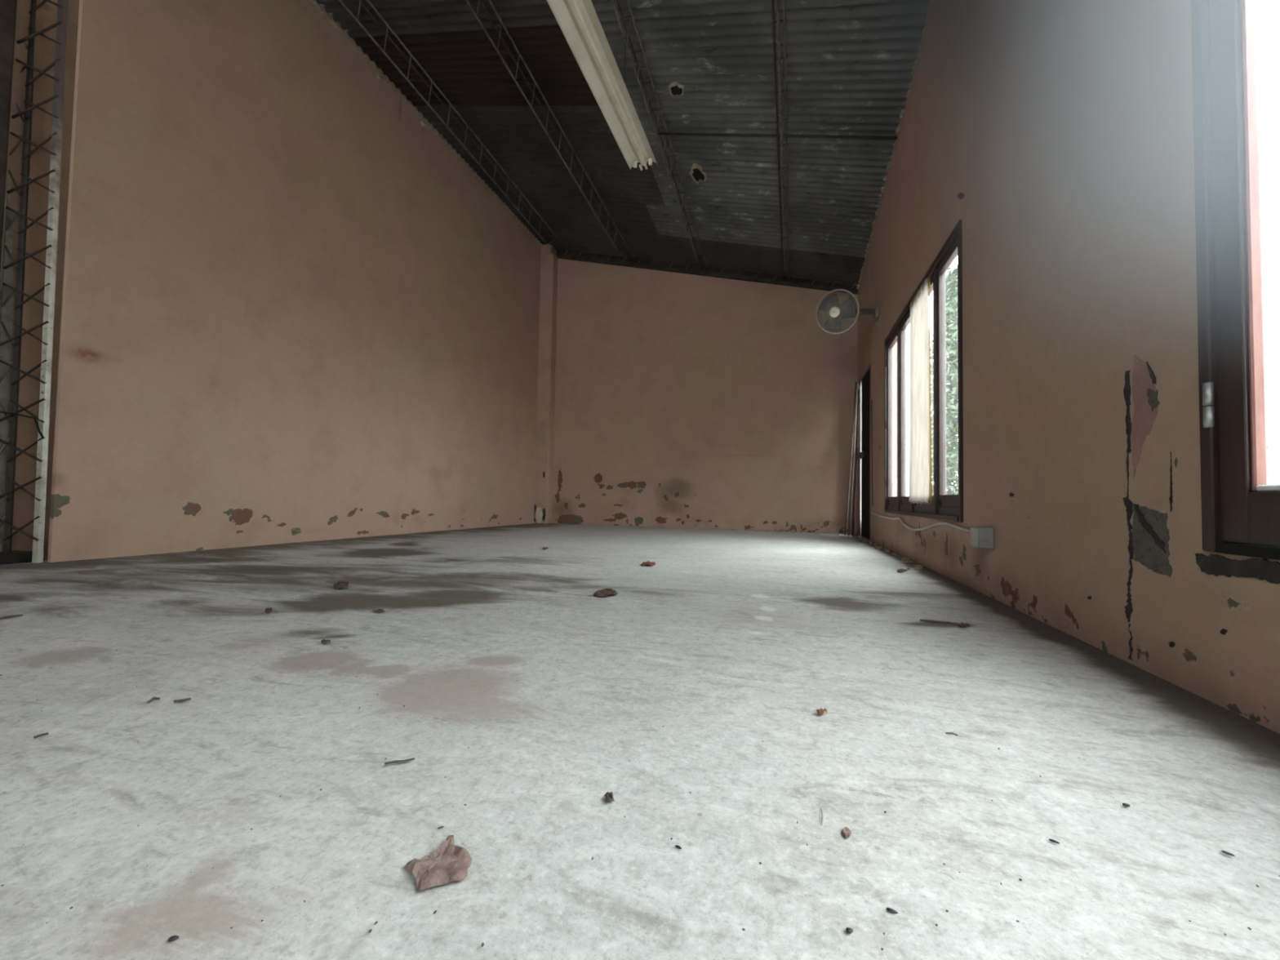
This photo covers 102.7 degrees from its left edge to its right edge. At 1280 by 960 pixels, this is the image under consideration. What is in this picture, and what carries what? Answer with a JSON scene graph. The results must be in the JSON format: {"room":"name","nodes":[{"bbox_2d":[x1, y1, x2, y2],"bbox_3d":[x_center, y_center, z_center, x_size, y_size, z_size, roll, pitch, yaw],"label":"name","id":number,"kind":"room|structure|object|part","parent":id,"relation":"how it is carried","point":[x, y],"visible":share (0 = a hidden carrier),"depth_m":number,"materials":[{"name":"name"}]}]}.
{"room":"abandoned building interior","nodes":[
{"label":"abandoned building interior","id":0,"kind":"room"},
{"bbox_2d":[0,0,79,557],"bbox_3d":[-3.595,-1.837,2.589,0.160,4.726,1.550,0,-2,17],"label":"wall","id":1,"kind":"structure","parent":0,"point":[46,14],"depth_m":2.90,"materials":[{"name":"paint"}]},
{"bbox_2d":[0,0,17,270],"bbox_3d":[-3.610,-1.824,2.671,0.325,4.606,0.300,0,-2,17],"label":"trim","id":2,"kind":"structure","parent":1,"relation":"attached to","point":[7,7],"depth_m":2.75,"materials":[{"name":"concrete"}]},
{"bbox_2d":[47,0,542,562],"bbox_3d":[-2.272,-1.663,5.366,0.069,4.618,5.364,0,-2,19],"label":"wall","id":3,"kind":"structure","parent":0,"point":[293,311],"depth_m":3.85,"materials":[{"name":"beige paint"}]},
{"bbox_2d":[316,0,930,286],"bbox_3d":[-1.276,-3.428,2.713,6.150,2.010,11.023,0,-2,17],"label":"ceiling","id":4,"kind":"structure","parent":0,"point":[850,63],"depth_m":4.58,"materials":[{"name":"metal"}]},
{"bbox_2d":[337,0,568,253],"bbox_3d":[-1.909,-3.591,4.928,0.100,0.544,5.661,0,-2,17],"label":"joist","id":5,"kind":"object","parent":4,"relation":"attached to","point":[388,26],"visible":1,"depth_m":4.95,"materials":[{"name":"grey metal"}]},
{"bbox_2d":[465,0,635,261],"bbox_3d":[-0.912,-3.375,4.604,0.100,0.630,5.631,0,-2,17],"label":"joist","id":6,"kind":"object","parent":4,"relation":"attached to","point":[501,23],"visible":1,"depth_m":4.68,"materials":[{"name":"grey metal"}]},
{"bbox_2d":[610,0,708,270],"bbox_3d":[0.091,-3.159,4.279,0.100,0.715,5.602,0,-2,17],"label":"joist","id":7,"kind":"object","parent":4,"relation":"attached to","point":[631,15],"visible":1,"depth_m":4.40,"materials":[{"name":"grey metal"}]},
{"bbox_2d":[546,0,657,170],"bbox_3d":[-0.281,-2.885,3.014,0.224,0.746,2.286,0,-2,17],"label":"light fixture","id":8,"kind":"object","parent":7,"relation":"hanging from","point":[579,22],"visible":1,"depth_m":3.21,"materials":[{"name":"white metal"}]},
{"bbox_3d":[-0.107,-2.833,3.594,0.006,0.569,0.005,2,-2,-28],"label":"hanger rod","id":9,"kind":"part","parent":8,"relation":"part of","materials":[{"name":"paint"}]},
{"bbox_2d":[657,132,897,139],"bbox_3d":[1.113,-2.955,4.393,1.990,0.442,0.022,0,-2,17],"label":"conduit pipe","id":10,"kind":"object","parent":4,"relation":"attached to","point":[660,133],"visible":0.85,"depth_m":4.36,"materials":[{"name":"metal"}]},
{"bbox_2d":[771,0,789,280],"bbox_3d":[1.093,-2.942,3.970,0.100,0.802,5.602,0,-2,17],"label":"joist","id":11,"kind":"object","parent":4,"relation":"attached to","point":[777,15],"visible":1,"depth_m":4.13,"materials":[{"name":"grey metal"}]},
{"bbox_2d":[0,523,1279,959],"bbox_3d":[-1.395,0.535,2.408,5.950,0.150,10.250,0,-2,17],"label":"floor","id":12,"kind":"structure","parent":0,"point":[273,711],"depth_m":0.77,"materials":[{"name":"concrete"}]},
{"bbox_2d":[0,614,22,619],"bbox_3d":[-1.914,0.416,1.559,0.007,0.008,0.046,0,-2,20],"label":"twig","id":13,"kind":"object","parent":12,"relation":"on","point":[14,615],"visible":1,"depth_m":1.56,"materials":[{"name":"brown wood"}]},
{"bbox_2d":[0,0,68,564],"bbox_3d":[-3.377,-1.636,2.734,0.375,4.150,0.320,-1,-2,17],"label":"lattice column","id":14,"kind":"structure","parent":12,"relation":"on","point":[7,556],"depth_m":2.79,"materials":[{"name":"metal"}]},
{"bbox_2d":[33,732,48,738],"bbox_3d":[-0.960,0.409,0.820,0.004,0.004,0.016,0,-2,26],"label":"twig","id":15,"kind":"object","parent":12,"relation":"on","point":[43,734],"visible":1,"depth_m":0.82,"materials":[{"name":"wood"}]},
{"bbox_2d":[147,697,159,702],"bbox_3d":[-0.915,0.414,0.964,0.012,0.006,0.018,2,-2,-19],"label":"twig","id":16,"kind":"object","parent":12,"relation":"on","point":[153,698],"visible":1,"depth_m":0.97,"materials":[{"name":"wood"}]},
{"bbox_2d":[167,935,178,942],"bbox_3d":[-0.415,0.407,0.455,0.008,0.003,0.005,1,-2,-12],"label":"seed","id":17,"kind":"object","parent":12,"relation":"on","point":[172,938],"visible":1,"depth_m":0.45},
{"bbox_2d":[173,697,191,702],"bbox_3d":[-0.862,0.414,0.964,0.025,0.006,0.010,2,-2,-32],"label":"twig","id":18,"kind":"object","parent":12,"relation":"on","point":[187,699],"visible":1,"depth_m":0.96,"materials":[{"name":"wood"}]},
{"bbox_2d":[264,607,272,613],"bbox_3d":[-1.227,0.428,1.691,0.054,0.017,0.019,-1,-3,43],"label":"dry leaf","id":19,"kind":"object","parent":12,"relation":"on","point":[268,610],"visible":1,"depth_m":1.68,"materials":[{"name":"brown plant"}]},
{"bbox_2d":[320,639,330,644],"bbox_3d":[-0.836,0.428,1.359,0.035,0.008,0.020,0,-2,17],"label":"dry leaf","id":20,"kind":"object","parent":12,"relation":"on","point":[324,642],"visible":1,"depth_m":1.35,"materials":[{"name":"brown plant"}]},
{"bbox_2d":[333,581,348,589],"bbox_3d":[-1.257,0.442,2.149,0.056,0.021,0.172,2,-2,-25],"label":"dry leaf","id":21,"kind":"object","parent":12,"relation":"on","point":[339,584],"visible":1,"depth_m":2.12,"materials":[{"name":"brown plant"}]},
{"bbox_2d":[373,608,384,613],"bbox_3d":[-0.880,0.441,1.729,0.050,0.007,0.033,0,-2,17],"label":"dry leaf","id":22,"kind":"object","parent":12,"relation":"on","point":[378,611],"visible":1,"depth_m":1.72,"materials":[{"name":"plant"}]},
{"bbox_2d":[384,757,414,764],"bbox_3d":[-0.356,0.417,0.759,0.040,0.005,0.005,2,-2,-20],"label":"twig","id":23,"kind":"object","parent":12,"relation":"on","point":[413,758],"visible":1,"depth_m":0.76,"materials":[{"name":"grey wood"}]},
{"bbox_2d":[404,835,471,890],"bbox_3d":[-0.213,0.410,0.549,0.060,0.010,0.074,3,-3,-43],"label":"dry leaf","id":24,"kind":"object","parent":12,"relation":"on","point":[450,862],"visible":1,"depth_m":0.54,"materials":[{"name":"brown plant"}]},
{"bbox_2d":[593,588,617,596],"bbox_3d":[-0.137,0.463,2.121,0.100,0.016,0.164,0,-2,17],"label":"dry leaf","id":25,"kind":"object","parent":12,"relation":"on","point":[605,592],"visible":1,"depth_m":2.09,"materials":[{"name":"brown plant"}]},
{"bbox_2d":[604,791,614,802],"bbox_3d":[-0.041,0.419,0.677,0.012,0.007,0.021,1,-2,-13],"label":"scrap","id":26,"kind":"object","parent":12,"relation":"on","point":[609,796],"visible":1,"depth_m":0.67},
{"bbox_2d":[0,556,1279,950],"bbox_3d":[-0.622,0.470,2.337,3.940,0.003,3.537,0,-2,17],"label":"debris","id":27,"kind":"object","parent":12,"relation":"on","point":[760,863],"depth_m":0.54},
{"bbox_2d":[640,560,655,566],"bbox_3d":[0.051,0.498,3.081,0.088,0.019,0.178,1,-2,5],"label":"dry leaf","id":28,"kind":"object","parent":12,"relation":"on","point":[644,563],"visible":1,"depth_m":3.03,"materials":[{"name":"brown plant"}]},
{"bbox_2d":[816,707,826,715],"bbox_3d":[0.342,0.433,0.961,0.022,0.012,0.014,2,-2,-28],"label":"dry leaf","id":29,"kind":"object","parent":12,"relation":"on","point":[820,712],"visible":1,"depth_m":0.96,"materials":[{"name":"brown plant"}]},
{"bbox_2d":[720,528,923,570],"bbox_3d":[1.397,0.592,4.912,1.685,0.038,3.444,0,-2,17],"label":"crumbs","id":30,"kind":"object","parent":12,"relation":"on","point":[919,567],"visible":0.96,"depth_m":5.18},
{"bbox_2d":[842,826,851,838],"bbox_3d":[0.249,0.424,0.616,0.010,0.003,0.022,0,-2,27],"label":"dry leaf","id":31,"kind":"object","parent":12,"relation":"on","point":[846,832],"visible":1,"depth_m":0.61,"materials":[{"name":"beige plant"}]},
{"bbox_2d":[845,927,853,933],"bbox_3d":[0.195,0.419,0.476,0.007,0.003,0.006,1,-2,-6],"label":"seed","id":32,"kind":"object","parent":12,"relation":"on","point":[849,930],"visible":1,"depth_m":0.47,"materials":[{"name":"grey plant"}]},
{"bbox_2d":[844,382,857,534],"bbox_3d":[2.523,-0.264,6.127,0.171,1.839,0.024,2,-2,-16],"label":"pipe","id":33,"kind":"object","parent":12,"relation":"on","point":[853,422],"visible":1,"depth_m":6.12,"materials":[{"name":"grey plastic"}]},
{"bbox_2d":[848,383,857,535],"bbox_3d":[2.517,-0.247,6.049,0.119,1.798,0.023,1,-2,-3],"label":"pipe","id":34,"kind":"object","parent":12,"relation":"on","point":[855,407],"visible":1,"depth_m":6.04,"materials":[{"name":"grey plastic"}]},
{"bbox_2d":[851,388,859,535],"bbox_3d":[2.522,-0.209,5.984,0.087,1.718,0.026,1,-2,5],"label":"wooden pole","id":35,"kind":"object","parent":12,"relation":"on","point":[858,390],"visible":1,"depth_m":5.97,"materials":[{"name":"brown wood"}]},
{"bbox_2d":[885,906,897,913],"bbox_3d":[0.246,0.421,0.500,0.010,0.003,0.004,0,-2,34],"label":"seed","id":36,"kind":"object","parent":12,"relation":"on","point":[887,908],"visible":1,"depth_m":0.50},
{"bbox_2d":[897,568,907,572],"bbox_3d":[1.525,0.525,2.979,0.050,0.009,0.126,0,-2,32],"label":"dry leaf","id":37,"kind":"object","parent":12,"relation":"on","point":[901,570],"visible":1,"depth_m":2.97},
{"bbox_2d":[920,619,959,625],"bbox_3d":[0.998,0.472,1.704,0.116,0.008,0.023,0,-2,30],"label":"twig","id":38,"kind":"object","parent":12,"relation":"on","point":[926,620],"visible":1,"depth_m":1.70,"materials":[{"name":"wood"}]},
{"bbox_2d":[958,622,970,627],"bbox_3d":[1.054,0.471,1.667,0.060,0.009,0.027,3,-3,-39],"label":"dry leaf","id":39,"kind":"object","parent":12,"relation":"on","point":[962,624],"visible":1,"depth_m":1.66,"materials":[{"name":"plant"}]},
{"bbox_2d":[1048,838,1060,844],"bbox_3d":[0.492,0.429,0.608,0.004,0.003,0.010,3,-3,-44],"label":"seed","id":40,"kind":"object","parent":12,"relation":"on","point":[1050,839],"visible":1,"depth_m":0.61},
{"bbox_2d":[1122,803,1129,807],"bbox_3d":[0.649,0.434,0.683,0.009,0.004,0.006,1,-2,5],"label":"seed","id":41,"kind":"object","parent":12,"relation":"on","point":[1126,805],"visible":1,"depth_m":0.68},
{"bbox_2d":[1221,850,1235,856],"bbox_3d":[0.680,0.432,0.592,0.004,0.003,0.010,3,-3,-39],"label":"seed","id":42,"kind":"object","parent":12,"relation":"on","point":[1223,851],"visible":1,"depth_m":0.59,"materials":[{"name":"grey plant"}]},
{"bbox_2d":[551,254,857,534],"bbox_3d":[0.672,-1.354,7.108,4.629,4.226,0.189,0,-2,19],"label":"wall","id":43,"kind":"structure","parent":0,"point":[682,400],"depth_m":6.99,"materials":[{"name":"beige paint"}]},
{"bbox_2d":[533,244,558,523],"bbox_3d":[-1.436,-1.433,7.683,0.290,4.190,0.229,0,-2,17],"label":"pillar","id":44,"kind":"structure","parent":43,"relation":"attached to","point":[548,260],"depth_m":7.60,"materials":[{"name":"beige paint"}]},
{"bbox_2d":[556,248,857,293],"bbox_3d":[0.745,-2.946,7.040,4.224,1.240,0.065,0,-2,19],"label":"beam","id":45,"kind":"structure","parent":43,"relation":"attached to","point":[587,257],"depth_m":6.97,"materials":[{"name":"metal"}]},
{"bbox_2d":[856,0,1279,733],"bbox_3d":[1.397,-1.660,1.632,0.134,4.480,10.203,0,-2,16],"label":"wall","id":46,"kind":"structure","parent":0,"point":[1059,134],"depth_m":1.58,"materials":[{"name":"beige paint"}]},
{"bbox_2d":[816,288,878,333],"bbox_3d":[2.024,-1.600,4.892,0.607,0.392,0.322,1,-2,0],"label":"wall fan","id":47,"kind":"object","parent":46,"relation":"attached to","point":[837,310],"visible":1,"depth_m":4.87,"materials":[{"name":"grey metal"}]},
{"bbox_3d":[1.811,-1.690,4.912,0.178,0.168,0.043,0,-2,25],"label":"blade","id":48,"kind":"part","parent":47,"relation":"part of","materials":[{"name":"grey plastic"}]},
{"bbox_3d":[1.854,-1.518,4.938,0.182,0.163,0.052,-1,14,42],"label":"blade","id":49,"kind":"part","parent":47,"relation":"part of","materials":[{"name":"grey plastic"}]},
{"bbox_2d":[817,290,857,333],"bbox_3d":[1.858,-1.595,4.857,0.399,0.399,0.068,-1,14,42],"label":"grille","id":50,"kind":"object","parent":47,"relation":"attached to","point":[847,308],"depth_m":4.84,"materials":[{"name":"grey metal"}]},
{"bbox_2d":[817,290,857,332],"bbox_3d":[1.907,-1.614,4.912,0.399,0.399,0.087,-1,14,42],"label":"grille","id":51,"kind":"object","parent":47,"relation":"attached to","point":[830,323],"depth_m":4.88,"materials":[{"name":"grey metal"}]},
{"bbox_3d":[1.951,-1.618,4.818,0.149,0.198,0.052,-1,14,42],"label":"blade","id":52,"kind":"part","parent":47,"relation":"part of","materials":[{"name":"grey plastic"}]},
{"bbox_3d":[2.138,-1.639,4.978,0.352,0.062,0.058,1,-2,-1],"label":"bracket arm","id":53,"kind":"part","parent":47,"relation":"part of","materials":[{"name":"grey metal"}]},
{"bbox_3d":[2.299,-1.632,4.986,0.030,0.130,0.120,0,-2,16],"label":"wall plate","id":54,"kind":"part","parent":47,"relation":"part of","materials":[{"name":"grey metal"}]},
{"bbox_2d":[857,364,870,540],"bbox_3d":[2.542,-0.285,5.715,0.131,1.858,0.773,0,-2,17],"label":"door","id":55,"kind":"structure","parent":46,"relation":"in","point":[864,455],"depth_m":5.72,"materials":[{"name":"brown wood"}]},
{"bbox_3d":[2.607,-0.273,6.075,0.012,1.856,0.045,0,-2,17],"label":"jamb trim","id":56,"kind":"part","parent":55,"relation":"part of","materials":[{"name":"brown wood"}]},
{"bbox_2d":[871,400,872,505],"bbox_3d":[2.369,-0.283,5.230,0.007,1.087,0.068,0,-2,17],"label":"wire","id":57,"kind":"object","parent":46,"relation":"attached to","point":[871,400],"visible":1,"depth_m":5.21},
{"bbox_2d":[871,511,969,533],"bbox_3d":[1.933,0.309,3.732,0.018,0.089,3.013,0,-2,16],"label":"power cable","id":58,"kind":"object","parent":46,"relation":"attached to","point":[950,524],"visible":0.92,"depth_m":3.12,"materials":[{"name":"white plastic"}]},
{"bbox_2d":[884,219,963,522],"bbox_3d":[1.913,-0.518,3.553,0.063,1.536,2.047,0,-2,16],"label":"window","id":59,"kind":"structure","parent":46,"relation":"in","point":[944,506],"depth_m":3.03,"materials":[{"name":"brown wood"}]},
{"bbox_3d":[2.128,-0.482,4.273,0.036,1.461,0.472,0,-2,16],"label":"sash","id":60,"kind":"part","parent":59,"relation":"part of","materials":[{"name":"brown wood"}]},
{"bbox_3d":[2.117,0.187,4.249,0.020,0.037,0.412,0,-2,16],"label":"kick panel","id":61,"kind":"part","parent":59,"relation":"part of","materials":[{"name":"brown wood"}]},
{"bbox_3d":[2.054,-0.491,4.027,0.052,1.463,0.040,0,-2,17],"label":"post","id":62,"kind":"part","parent":59,"relation":"part of","materials":[{"name":"brown wood"}]},
{"bbox_3d":[1.997,-0.500,3.809,0.036,1.461,0.408,0,-2,16],"label":"sash","id":63,"kind":"part","parent":59,"relation":"part of","materials":[{"name":"brown wood"}]},
{"bbox_3d":[1.985,0.168,3.786,0.020,0.037,0.348,0,-2,16],"label":"kick panel","id":64,"kind":"part","parent":59,"relation":"part of","materials":[{"name":"brown wood"}]},
{"bbox_3d":[1.931,-0.509,3.594,0.052,1.463,0.040,0,-2,17],"label":"post","id":65,"kind":"part","parent":59,"relation":"part of","materials":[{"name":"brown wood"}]},
{"bbox_2d":[909,274,932,505],"bbox_3d":[1.811,-0.542,3.321,0.024,1.402,0.516,0,-2,16],"label":"curtain","id":66,"kind":"object","parent":59,"relation":"hanging from","point":[920,413],"visible":1,"depth_m":3.26,"materials":[{"name":"white fabric"}]},
{"bbox_3d":[1.900,0.235,3.526,0.063,0.028,1.979,0,-2,16],"label":"frame sill","id":67,"kind":"part","parent":59,"relation":"part of","materials":[{"name":"brown wood"}]},
{"bbox_3d":[1.857,-0.520,3.315,0.036,1.461,0.537,0,-2,16],"label":"sash","id":68,"kind":"part","parent":59,"relation":"part of","materials":[{"name":"brown wood"}]},
{"bbox_3d":[1.845,0.149,3.292,0.020,0.037,0.476,0,-2,16],"label":"kick panel","id":69,"kind":"part","parent":59,"relation":"part of","materials":[{"name":"brown wood"}]},
{"bbox_3d":[1.773,-0.531,3.036,0.052,1.463,0.044,0,-2,17],"label":"post","id":70,"kind":"part","parent":59,"relation":"part of","materials":[{"name":"brown wood"}]},
{"bbox_3d":[1.713,-0.540,2.806,0.036,1.461,0.430,0,-2,16],"label":"sash","id":71,"kind":"part","parent":59,"relation":"part of","materials":[{"name":"brown wood"}]},
{"bbox_3d":[1.701,0.128,2.783,0.020,0.037,0.370,0,-2,16],"label":"kick panel","id":72,"kind":"part","parent":59,"relation":"part of","materials":[{"name":"brown wood"}]},
{"bbox_2d":[969,526,994,548],"bbox_3d":[1.483,0.249,2.227,0.066,0.090,0.107,0,-2,17],"label":"switch box","id":73,"kind":"object","parent":46,"relation":"attached to","point":[981,537],"visible":1,"depth_m":2.18,"materials":[{"name":"white plastic"}]},
{"bbox_3d":[1.454,0.248,2.227,0.011,0.080,0.080,0,-2,17],"label":"plate","id":74,"kind":"part","parent":73,"relation":"part of","materials":[{"name":"white plastic"}]},
{"bbox_2d":[1191,0,1279,559],"bbox_3d":[0.900,-0.691,-0.074,0.104,1.588,2.420,0,-2,16],"label":"window","id":75,"kind":"structure","parent":46,"relation":"in","point":[1241,500],"depth_m":1.01,"materials":[{"name":"brown wood"}]},
{"bbox_3d":[0.891,0.092,-0.103,0.094,0.020,2.352,0,-2,16],"label":"frame sill","id":76,"kind":"part","parent":75,"relation":"part of","materials":[{"name":"brown wood"}]},
{"bbox_3d":[21.056,0.938,-1.132,39.005,0.180,38.000,0,-2,17],"label":"ground","id":77,"kind":"structure","parent":0,"visible":0},
{"bbox_2d":[905,323,910,496],"bbox_3d":[3.450,-0.702,6.552,0.110,3.020,0.110,0,-2,17],"label":"porch post","id":78,"kind":"object","parent":77,"relation":"on","point":[908,329],"visible":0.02,"depth_m":6.52,"materials":[{"name":"white paint"}]},
{"bbox_2d":[930,265,958,495],"bbox_3d":[4.582,-1.055,7.033,1.385,3.801,1.410,0,-2,17],"label":"foliage","id":79,"kind":"object","parent":77,"relation":"on","point":[951,278],"visible":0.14,"depth_m":6.91,"materials":[{"name":"green plant"}]}
]}

